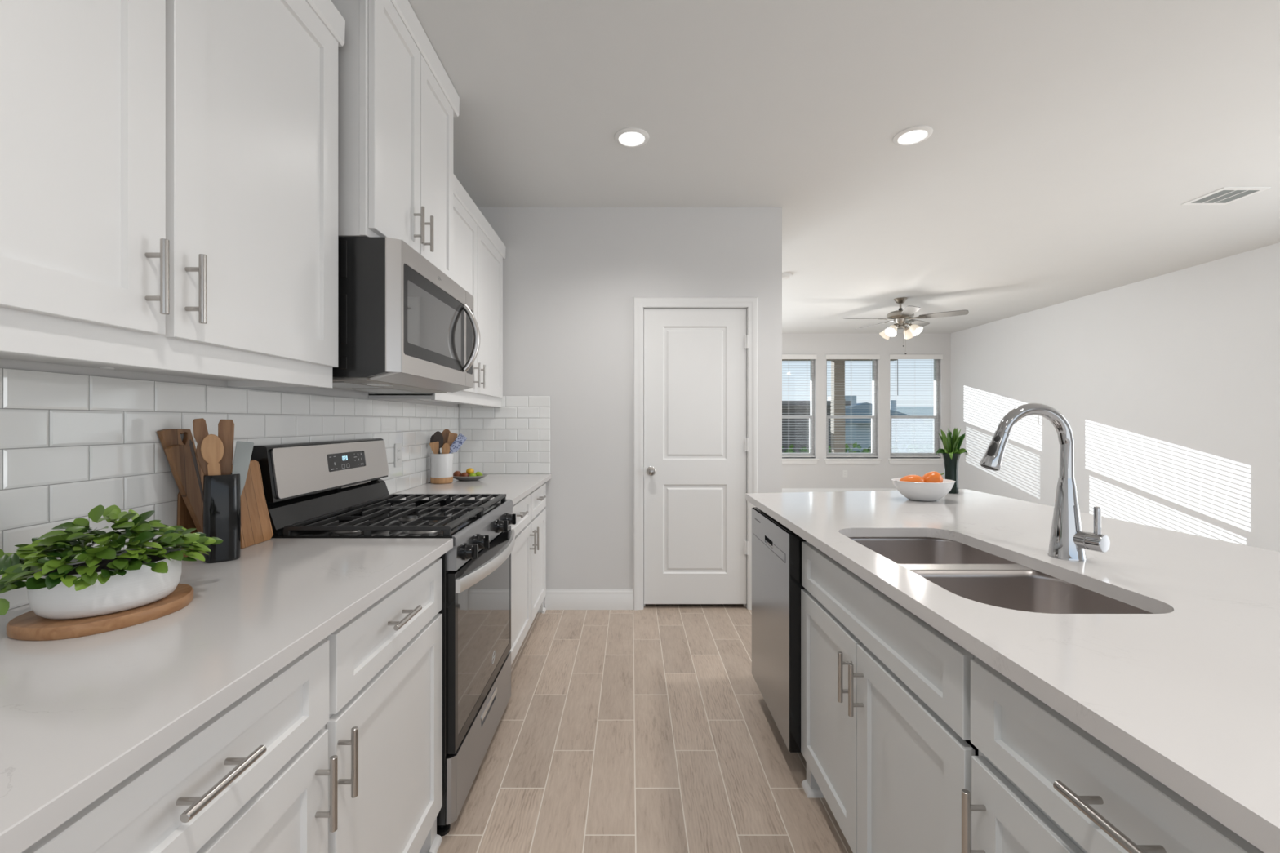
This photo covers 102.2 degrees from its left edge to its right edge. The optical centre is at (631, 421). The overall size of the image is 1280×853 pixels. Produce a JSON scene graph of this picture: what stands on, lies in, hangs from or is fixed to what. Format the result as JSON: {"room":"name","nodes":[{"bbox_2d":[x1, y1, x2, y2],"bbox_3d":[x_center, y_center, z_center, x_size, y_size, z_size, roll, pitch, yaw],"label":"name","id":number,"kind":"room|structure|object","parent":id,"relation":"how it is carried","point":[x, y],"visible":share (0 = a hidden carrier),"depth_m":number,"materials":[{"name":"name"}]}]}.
{"room":"kitchen","nodes":[
{"label":"kitchen","id":0,"kind":"room"},
{"bbox_2d":[0,358,457,406],"bbox_3d":[-1.230,-0.091,2.736,0.120,2.715,11.472,0,0,0],"label":"wall","id":1,"kind":"structure","parent":0,"point":[4,362],"depth_m":1.30,"materials":[{"name":"paint"}]},
{"bbox_2d":[0,0,345,388],"bbox_3d":[-0.993,-0.640,0.956,0.352,1.084,1.132,0,0,0],"label":"upper cabinet","id":2,"kind":"object","parent":1,"relation":"attached to","point":[169,168],"visible":1,"depth_m":0.97,"materials":[{"name":"white wood"}]},
{"bbox_2d":[0,368,458,609],"bbox_3d":[-1.166,0.126,1.895,0.008,0.451,3.191,0,0,0],"label":"tile backsplash","id":3,"kind":"structure","parent":1,"relation":"attached to","point":[71,445],"depth_m":1.19,"materials":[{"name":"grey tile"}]},
{"bbox_2d":[394,443,402,467],"bbox_3d":[-1.157,0.166,2.570,0.008,0.116,0.074,0,0,0],"label":"wall outlet","id":4,"kind":"object","parent":3,"relation":"attached to","point":[397,446],"visible":1,"depth_m":2.56,"materials":[{"name":"white plastic"}]},
{"bbox_2d":[330,0,459,279],"bbox_3d":[-0.953,-1.003,1.923,0.431,0.886,0.765,0,0,0],"label":"upper cabinet","id":5,"kind":"object","parent":1,"relation":"attached to","point":[397,102],"visible":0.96,"depth_m":1.71,"materials":[{"name":"white wood"}]},
{"bbox_2d":[332,236,479,393],"bbox_3d":[-0.895,-0.340,1.925,0.525,0.433,0.742,0,0,0],"label":"microwave","id":6,"kind":"object","parent":5,"relation":"attached to","point":[405,326],"visible":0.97,"depth_m":1.61,"materials":[{"name":"silver metal"}]},
{"bbox_2d":[368,173,506,407],"bbox_3d":[-0.993,-0.638,2.891,0.352,1.081,1.178,0,0,0],"label":"upper cabinet","id":7,"kind":"object","parent":1,"relation":"attached to","point":[478,251],"visible":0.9,"depth_m":2.93,"materials":[{"name":"white wood"}]},
{"bbox_2d":[457,207,782,607],"bbox_3d":[-0.075,-0.091,4.120,2.189,2.715,1.259,0,0,0],"label":"wall","id":8,"kind":"structure","parent":0,"point":[572,276],"depth_m":3.49,"materials":[{"name":"paint"}]},
{"bbox_2d":[458,395,550,474],"bbox_3d":[-0.853,0.088,3.487,0.616,0.527,0.008,0,0,0],"label":"tile backsplash","id":9,"kind":"structure","parent":8,"relation":"attached to","point":[513,437],"depth_m":3.48,"materials":[{"name":"grey tile"}]},
{"bbox_2d":[544,588,633,609],"bbox_3d":[0.226,1.198,4.114,1.615,0.137,1.273,0,0,0],"label":"baseboard","id":10,"kind":"structure","parent":8,"relation":"attached to","point":[555,598],"depth_m":3.48,"materials":[{"name":"white wood"}]},
{"bbox_2d":[632,297,757,610],"bbox_3d":[0.434,0.211,3.517,0.844,2.109,0.168,0,0,0],"label":"door","id":11,"kind":"structure","parent":8,"relation":"in","point":[695,359],"depth_m":3.50,"materials":[{"name":"white wood"}]},
{"bbox_2d":[436,604,853,852],"bbox_3d":[2.035,1.316,2.751,6.610,0.100,11.702,0,0,0],"label":"floor","id":12,"kind":"structure","parent":0,"point":[651,729],"depth_m":1.99,"materials":[{"name":"brown tile"}]},
{"bbox_2d":[22,558,442,852],"bbox_3d":[-0.845,0.824,0.974,0.630,0.884,1.177,0,0,0],"label":"base cabinet","id":13,"kind":"object","parent":12,"relation":"on","point":[340,749],"visible":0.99,"depth_m":0.93,"materials":[{"name":"white wood"}]},
{"bbox_2d":[0,537,453,852],"bbox_3d":[-0.853,0.367,0.962,0.630,0.030,1.203,0,0,0],"label":"countertop","id":14,"kind":"structure","parent":13,"relation":"on","point":[79,717],"depth_m":0.75,"materials":[{"name":"stone"}]},
{"bbox_2d":[6,583,193,640],"bbox_3d":[-0.947,0.341,0.943,0.212,0.021,0.232,0,0,0],"label":"wooden board","id":15,"kind":"object","parent":14,"relation":"on","point":[28,626],"visible":0.74,"depth_m":0.86,"materials":[{"name":"brown wood"}]},
{"bbox_2d":[0,504,222,619],"bbox_3d":[-0.962,0.241,0.956,0.294,0.180,0.316,0,0,0],"label":"planter","id":16,"kind":"object","parent":15,"relation":"on","point":[86,581],"visible":1,"depth_m":0.89,"materials":[{"name":"white ceramic"}]},
{"bbox_2d":[156,429,195,460],"bbox_3d":[-1.149,0.185,1.344,0.024,0.333,0.163,0,0,7],"label":"cutting board","id":17,"kind":"object","parent":14,"relation":"on","point":[167,437],"visible":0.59,"depth_m":1.30,"materials":[{"name":"brown wood"}]},
{"bbox_2d":[164,444,204,533],"bbox_3d":[-1.133,0.204,1.335,0.025,0.294,0.140,0,0,8],"label":"cutting board","id":18,"kind":"object","parent":14,"relation":"on","point":[180,457],"visible":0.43,"depth_m":1.31,"materials":[{"name":"brown wood"}]},
{"bbox_2d":[177,492,199,557],"bbox_3d":[-1.157,0.262,1.360,0.007,0.180,0.088,0,0,0],"label":"cutting board","id":19,"kind":"object","parent":14,"relation":"on","point":[184,519],"visible":0.07,"depth_m":1.33,"materials":[{"name":"brown wood"}]},
{"bbox_2d":[189,440,240,563],"bbox_3d":[-1.053,0.198,1.310,0.102,0.308,0.062,0,0,-41],"label":"utensil holder","id":20,"kind":"object","parent":14,"relation":"on","point":[221,517],"depth_m":1.29,"materials":[{"name":"black ceramic"}]},
{"bbox_2d":[192,417,208,475],"bbox_3d":[-1.074,0.147,1.308,0.055,0.311,0.009,0,0,-40],"label":"wooden spatula","id":21,"kind":"object","parent":20,"relation":"in","point":[199,425],"visible":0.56,"depth_m":1.30,"materials":[{"name":"brown wood"}]},
{"bbox_2d":[200,434,223,475],"bbox_3d":[-1.047,0.167,1.295,0.050,0.272,0.019,0,0,-40],"label":"wooden spoon","id":22,"kind":"object","parent":20,"relation":"in","point":[211,446],"visible":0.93,"depth_m":1.29,"materials":[{"name":"brown wood"}]},
{"bbox_2d":[217,419,234,475],"bbox_3d":[-1.046,0.148,1.335,0.033,0.308,0.019,0,0,-40],"label":"wooden spatula","id":23,"kind":"object","parent":20,"relation":"in","point":[225,427],"visible":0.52,"depth_m":1.33,"materials":[{"name":"brown wood"}]},
{"bbox_2d":[231,440,253,494],"bbox_3d":[-1.010,0.171,1.332,0.061,0.243,0.007,0,0,-35],"label":"scraper","id":24,"kind":"object","parent":20,"relation":"in","point":[243,450],"visible":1,"depth_m":1.33,"materials":[{"name":"grey metal"}]},
{"bbox_2d":[231,459,273,548],"bbox_3d":[-1.113,0.232,1.495,0.075,0.238,0.126,0,0,0],"label":"cutting board","id":25,"kind":"object","parent":14,"relation":"on","point":[255,523],"visible":0.6,"depth_m":1.50,"materials":[{"name":"brown wood"}]},
{"bbox_2d":[251,438,515,836],"bbox_3d":[-0.815,0.669,1.944,0.687,1.193,0.745,0,0,0],"label":"gas range","id":26,"kind":"object","parent":12,"relation":"on","point":[325,489],"visible":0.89,"depth_m":1.77,"materials":[{"name":"silver metal"}]},
{"bbox_2d":[271,499,513,546],"bbox_3d":[-0.815,0.365,1.945,0.571,0.034,0.744,0,0,0],"label":"cooktop","id":27,"kind":"object","parent":26,"relation":"in","point":[472,528],"depth_m":1.76,"materials":[{"name":"metal"}]},
{"bbox_2d":[436,553,449,826],"bbox_3d":[-0.853,0.806,1.945,0.575,0.849,0.744,0,0,0],"label":"panel","id":28,"kind":"object","parent":26,"relation":"in","point":[443,816],"depth_m":1.57,"materials":[{"name":"white wood"}]},
{"bbox_2d":[509,483,546,665],"bbox_3d":[-0.845,0.824,2.904,0.630,0.884,1.137,0,0,0],"label":"base cabinet","id":29,"kind":"object","parent":12,"relation":"on","point":[528,554],"visible":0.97,"depth_m":2.86,"materials":[{"name":"white wood"}]},
{"bbox_2d":[393,474,551,505],"bbox_3d":[-0.853,0.367,2.908,0.630,0.030,1.162,0,0,0],"label":"countertop","id":30,"kind":"structure","parent":29,"relation":"on","point":[516,487],"depth_m":2.79,"materials":[{"name":"stone"}]},
{"bbox_2d":[430,453,453,484],"bbox_3d":[-1.090,0.267,2.975,0.126,0.170,0.126,0,0,0],"label":"utensil crock","id":31,"kind":"object","parent":30,"relation":"on","point":[441,464],"visible":0.98,"depth_m":2.92,"materials":[{"name":"white ceramic"}]},
{"bbox_2d":[430,434,434,443],"bbox_3d":[-1.127,0.183,2.980,0.060,0.219,0.020,0,0,-8],"label":"ladle","id":32,"kind":"object","parent":31,"relation":"in","point":[432,436],"visible":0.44,"depth_m":2.97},
{"bbox_2d":[429,441,439,453],"bbox_3d":[-1.114,0.202,2.937,0.062,0.181,0.009,0,0,-24],"label":"wooden spatula","id":33,"kind":"object","parent":31,"relation":"in","point":[434,446],"visible":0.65,"depth_m":2.94,"materials":[{"name":"brown wood"}]},
{"bbox_2d":[433,431,443,453],"bbox_3d":[-1.108,0.173,2.970,0.056,0.238,0.014,0,0,-20],"label":"serving spoon","id":34,"kind":"object","parent":31,"relation":"in","point":[437,437],"visible":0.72,"depth_m":2.97,"materials":[{"name":"black plastic"}]},
{"bbox_2d":[441,443,449,453],"bbox_3d":[-1.057,0.206,2.948,0.045,0.173,0.015,0,0,-16],"label":"wooden spoon","id":35,"kind":"object","parent":31,"relation":"in","point":[446,447],"visible":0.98,"depth_m":2.94,"materials":[{"name":"brown wood"}]},
{"bbox_2d":[441,429,450,448],"bbox_3d":[-1.078,0.167,3.007,0.065,0.251,0.019,0,0,-23],"label":"wooden spoon","id":36,"kind":"object","parent":31,"relation":"in","point":[445,433],"visible":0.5,"depth_m":3.00,"materials":[{"name":"brown wood"}]},
{"bbox_2d":[447,432,457,453],"bbox_3d":[-1.047,0.177,2.998,0.076,0.231,0.011,0,0,-23],"label":"wooden turner","id":37,"kind":"object","parent":31,"relation":"in","point":[451,437],"visible":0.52,"depth_m":3.00,"materials":[{"name":"brown wood"}]},
{"bbox_2d":[448,433,466,453],"bbox_3d":[-1.037,0.181,2.973,0.177,0.227,0.012,0,0,-22],"label":"spatula","id":38,"kind":"object","parent":31,"relation":"in","point":[460,439],"visible":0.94,"depth_m":2.98,"materials":[{"name":"blue plastic"}]},
{"bbox_2d":[453,473,487,480],"bbox_3d":[-0.982,0.337,3.118,0.225,0.031,0.180,0,0,0],"label":"fruit plate","id":39,"kind":"object","parent":30,"relation":"on","point":[475,477],"visible":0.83,"depth_m":3.06,"materials":[{"name":"grey ceramic"}]},
{"bbox_2d":[453,471,461,476],"bbox_3d":[-1.042,0.318,3.098,0.048,0.046,0.043,0,0,0],"label":"fruit","id":40,"kind":"object","parent":39,"relation":"on","point":[457,473],"visible":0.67,"depth_m":3.08,"materials":[{"name":"red food"}]},
{"bbox_2d":[460,472,468,476],"bbox_3d":[-0.994,0.322,3.088,0.048,0.039,0.039,0,0,0],"label":"fruit","id":41,"kind":"object","parent":39,"relation":"on","point":[463,474],"visible":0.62,"depth_m":3.08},
{"bbox_2d":[466,467,474,475],"bbox_3d":[-0.976,0.302,3.132,0.048,0.042,0.047,0,0,0],"label":"fruit","id":42,"kind":"object","parent":39,"relation":"on","point":[469,470],"visible":0.73,"depth_m":3.12,"materials":[{"name":"yellow food"}]},
{"bbox_2d":[751,506,806,752],"bbox_3d":[0.866,0.828,2.095,0.629,0.876,0.590,0,0,0],"label":"dishwasher","id":43,"kind":"object","parent":12,"relation":"on","point":[776,550],"visible":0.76,"depth_m":1.94,"materials":[{"name":"silver metal"}]},
{"bbox_2d":[800,541,978,852],"bbox_3d":[0.906,0.824,1.380,0.707,0.884,2.160,0,0,0],"label":"base cabinet","id":44,"kind":"object","parent":12,"relation":"on","point":[886,743],"visible":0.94,"depth_m":1.24,"materials":[{"name":"white wood"}]},
{"bbox_2d":[745,488,1279,852],"bbox_3d":[1.157,0.367,1.488,1.191,0.030,2.435,0,0,0],"label":"countertop","id":45,"kind":"structure","parent":44,"relation":"on","point":[1187,691],"depth_m":0.87,"materials":[{"name":"stone"}]},
{"bbox_2d":[891,477,955,501],"bbox_3d":[1.312,0.307,2.325,0.264,0.090,0.216,0,0,0],"label":"fruit bowl","id":46,"kind":"object","parent":45,"relation":"on","point":[916,491],"visible":0.94,"depth_m":2.25,"materials":[{"name":"ceramic"}]},
{"bbox_2d":[899,475,924,482],"bbox_3d":[1.251,0.272,2.305,0.101,0.069,0.072,0,0,0],"label":"fruit","id":47,"kind":"object","parent":46,"relation":"in","point":[914,478],"visible":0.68,"depth_m":2.28,"materials":[{"name":"orange food"}]},
{"bbox_2d":[921,471,944,482],"bbox_3d":[1.351,0.265,2.321,0.097,0.085,0.081,0,0,0],"label":"fruit","id":48,"kind":"object","parent":46,"relation":"in","point":[931,477],"visible":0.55,"depth_m":2.29,"materials":[{"name":"orange food"}]},
{"bbox_2d":[935,427,969,493],"bbox_3d":[1.585,0.190,2.560,0.135,0.325,0.126,0,0,-17],"label":"potted plant","id":49,"kind":"object","parent":45,"relation":"on","point":[951,455],"visible":0.98,"depth_m":2.54,"materials":[{"name":"green plant"}]},
{"bbox_2d":[831,537,1152,648],"bbox_3d":[0.875,0.475,1.341,0.478,0.185,0.854,0,0,0],"label":"sink","id":50,"kind":"object","parent":45,"relation":"in","point":[964,571],"visible":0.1,"depth_m":1.33,"materials":[{"name":"silver metal"}]},
{"bbox_2d":[979,403,1110,561],"bbox_3d":[1.045,0.152,1.319,0.271,0.400,0.122,0,0,0],"label":"kitchen faucet","id":51,"kind":"object","parent":45,"relation":"on","point":[1068,540],"visible":1,"depth_m":1.33,"materials":[{"name":"silver metal"}]},
{"bbox_2d":[1047,477,1086,561],"bbox_3d":[1.131,0.249,1.342,0.077,0.206,0.077,0,0,0],"label":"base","id":52,"kind":"object","parent":51,"relation":"on","point":[1067,537],"depth_m":1.32,"materials":[{"name":"silver metal"}]},
{"bbox_2d":[961,658,1263,852],"bbox_3d":[0.869,0.824,0.604,0.632,0.884,0.608,0,0,0],"label":"base cabinet","id":53,"kind":"object","parent":12,"relation":"on","point":[1041,783],"visible":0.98,"depth_m":0.72,"materials":[{"name":"white wood"}]},
{"bbox_2d":[408,0,1279,333],"bbox_3d":[2.035,-1.499,2.751,6.610,0.100,11.702,0,0,0],"label":"ceiling","id":54,"kind":"structure","parent":0,"point":[1062,156],"depth_m":2.58,"materials":[{"name":"paint"}]},
{"bbox_2d":[613,127,648,147],"bbox_3d":[0.003,-1.444,2.632,0.180,0.011,0.180,0,0,0],"label":"recessed light","id":55,"kind":"object","parent":54,"relation":"in","point":[631,137],"visible":1,"depth_m":2.62,"materials":[{"name":"white plastic"}]},
{"bbox_2d":[782,272,791,279],"bbox_3d":[1.508,-1.429,5.100,0.144,0.040,0.144,0,0,0],"label":"smoke detector","id":56,"kind":"object","parent":54,"relation":"attached to","point":[785,276],"visible":0.7,"depth_m":5.05,"materials":[{"name":"white plastic"}]},
{"bbox_2d":[846,297,968,354],"bbox_3d":[3.121,-1.119,6.074,1.251,0.659,1.295,0,0,0],"label":"ceiling fan","id":57,"kind":"object","parent":54,"relation":"hanging from","point":[900,317],"visible":1,"depth_m":6.00,"materials":[{"name":"silver metal"}]},
{"bbox_2d":[893,124,933,145],"bbox_3d":[1.424,-1.444,2.615,0.180,0.011,0.180,0,0,0],"label":"recessed light","id":58,"kind":"object","parent":54,"relation":"in","point":[914,135],"visible":1,"depth_m":2.60,"materials":[{"name":"white plastic"}]},
{"bbox_2d":[1181,186,1271,204],"bbox_3d":[3.805,-1.446,3.315,0.290,0.007,0.250,0,0,0],"label":"ceiling vent","id":59,"kind":"object","parent":54,"relation":"in","point":[1225,195],"visible":1,"depth_m":3.30,"materials":[{"name":"white plastic"}]},
{"bbox_2d":[782,333,951,488],"bbox_3d":[2.035,-0.091,8.537,6.410,2.715,0.130,0,0,0],"label":"wall","id":60,"kind":"structure","parent":0,"point":[820,474],"depth_m":8.47,"materials":[{"name":"paint"}]},
{"bbox_2d":[782,359,818,463],"bbox_3d":[2.595,-0.199,8.530,0.949,1.775,0.185,0,0,0],"label":"window","id":61,"kind":"structure","parent":60,"relation":"in","point":[784,460],"depth_m":8.55,"materials":[{"name":"white plastic"}]},
{"bbox_2d":[782,354,817,457],"bbox_3d":[2.595,-0.261,8.499,0.885,1.683,0.097,0,0,0],"label":"window blind","id":62,"kind":"object","parent":61,"relation":"attached to","point":[784,356],"visible":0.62,"depth_m":8.50,"materials":[{"name":"white plastic"}]},
{"bbox_2d":[782,488,897,493],"bbox_3d":[3.095,1.179,8.465,4.290,0.174,0.014,0,0,0],"label":"baseboard","id":63,"kind":"structure","parent":60,"relation":"attached to","point":[784,490],"depth_m":8.46,"materials":[{"name":"white wood"}]},
{"bbox_2d":[842,470,847,477],"bbox_3d":[3.507,0.850,8.468,0.074,0.116,0.008,0,0,0],"label":"wall outlet","id":64,"kind":"object","parent":60,"relation":"attached to","point":[844,472],"visible":1,"depth_m":8.46,"materials":[{"name":"white plastic"}]},
{"bbox_2d":[823,359,882,463],"bbox_3d":[3.628,-0.199,8.530,0.948,1.775,0.185,0,0,0],"label":"window","id":65,"kind":"structure","parent":60,"relation":"in","point":[873,424],"depth_m":8.55,"materials":[{"name":"white plastic"}]},
{"bbox_2d":[825,354,879,457],"bbox_3d":[3.629,-0.261,8.499,0.884,1.683,0.097,0,0,0],"label":"window blind","id":66,"kind":"object","parent":65,"relation":"attached to","point":[827,356],"visible":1,"depth_m":8.50,"materials":[{"name":"white plastic"}]},
{"bbox_2d":[887,359,943,463],"bbox_3d":[4.665,-0.199,8.530,0.929,1.775,0.185,0,0,0],"label":"window","id":67,"kind":"structure","parent":60,"relation":"in","point":[935,424],"depth_m":8.55,"materials":[{"name":"white plastic"}]},
{"bbox_2d":[889,354,942,457],"bbox_3d":[4.667,-0.261,8.499,0.865,1.683,0.097,0,0,0],"label":"window blind","id":68,"kind":"object","parent":67,"relation":"attached to","point":[897,357],"visible":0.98,"depth_m":8.50,"materials":[{"name":"white plastic"}]},
{"bbox_2d":[951,242,1279,551],"bbox_3d":[5.300,-0.091,2.736,0.120,2.715,11.472,0,0,0],"label":"wall","id":69,"kind":"structure","parent":0,"point":[1166,387],"depth_m":5.20,"materials":[{"name":"paint"}]},
{"label":"outside","id":70,"kind":"structure","parent":0,"visible":0},
{"bbox_2d":[911,444,933,453],"bbox_3d":[10.000,1.566,64.326,100.000,0.100,111.348,0,0,0],"label":"lawn","id":71,"kind":"structure","parent":70,"point":[912,444],"depth_m":33.36,"materials":[{"name":"green plant"}]},
{"bbox_2d":[782,400,851,453],"bbox_3d":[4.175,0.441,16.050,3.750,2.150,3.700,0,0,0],"label":"house","id":72,"kind":"structure","parent":71,"relation":"on","point":[793,432],"depth_m":14.50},
{"bbox_2d":[782,359,897,453],"bbox_3d":[2.050,-0.089,9.881,7.100,3.210,2.438,0,0,0],"label":"porch","id":73,"kind":"object","parent":71,"relation":"on","point":[837,401],"visible":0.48,"depth_m":10.86,"materials":[{"name":"paint"}]},
{"bbox_2d":[782,442,933,453],"bbox_3d":[4.830,1.018,12.813,6.893,1.042,0.477,0,0,0],"label":"hedge","id":74,"kind":"object","parent":71,"relation":"on","point":[855,442],"visible":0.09,"depth_m":12.81,"materials":[{"name":"green plant"}]},
{"bbox_2d":[827,395,923,453],"bbox_3d":[8.300,0.291,21.250,4.000,2.450,6.100,0,0,0],"label":"house","id":75,"kind":"structure","parent":71,"relation":"on","point":[859,432],"depth_m":18.50,"materials":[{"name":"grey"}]},
{"bbox_2d":[896,406,933,443],"bbox_3d":[28.750,0.166,40.000,23.100,2.700,8.600,0,0,0],"label":"house","id":76,"kind":"structure","parent":71,"relation":"on","point":[920,433],"depth_m":36.00,"materials":[{"name":"white"}]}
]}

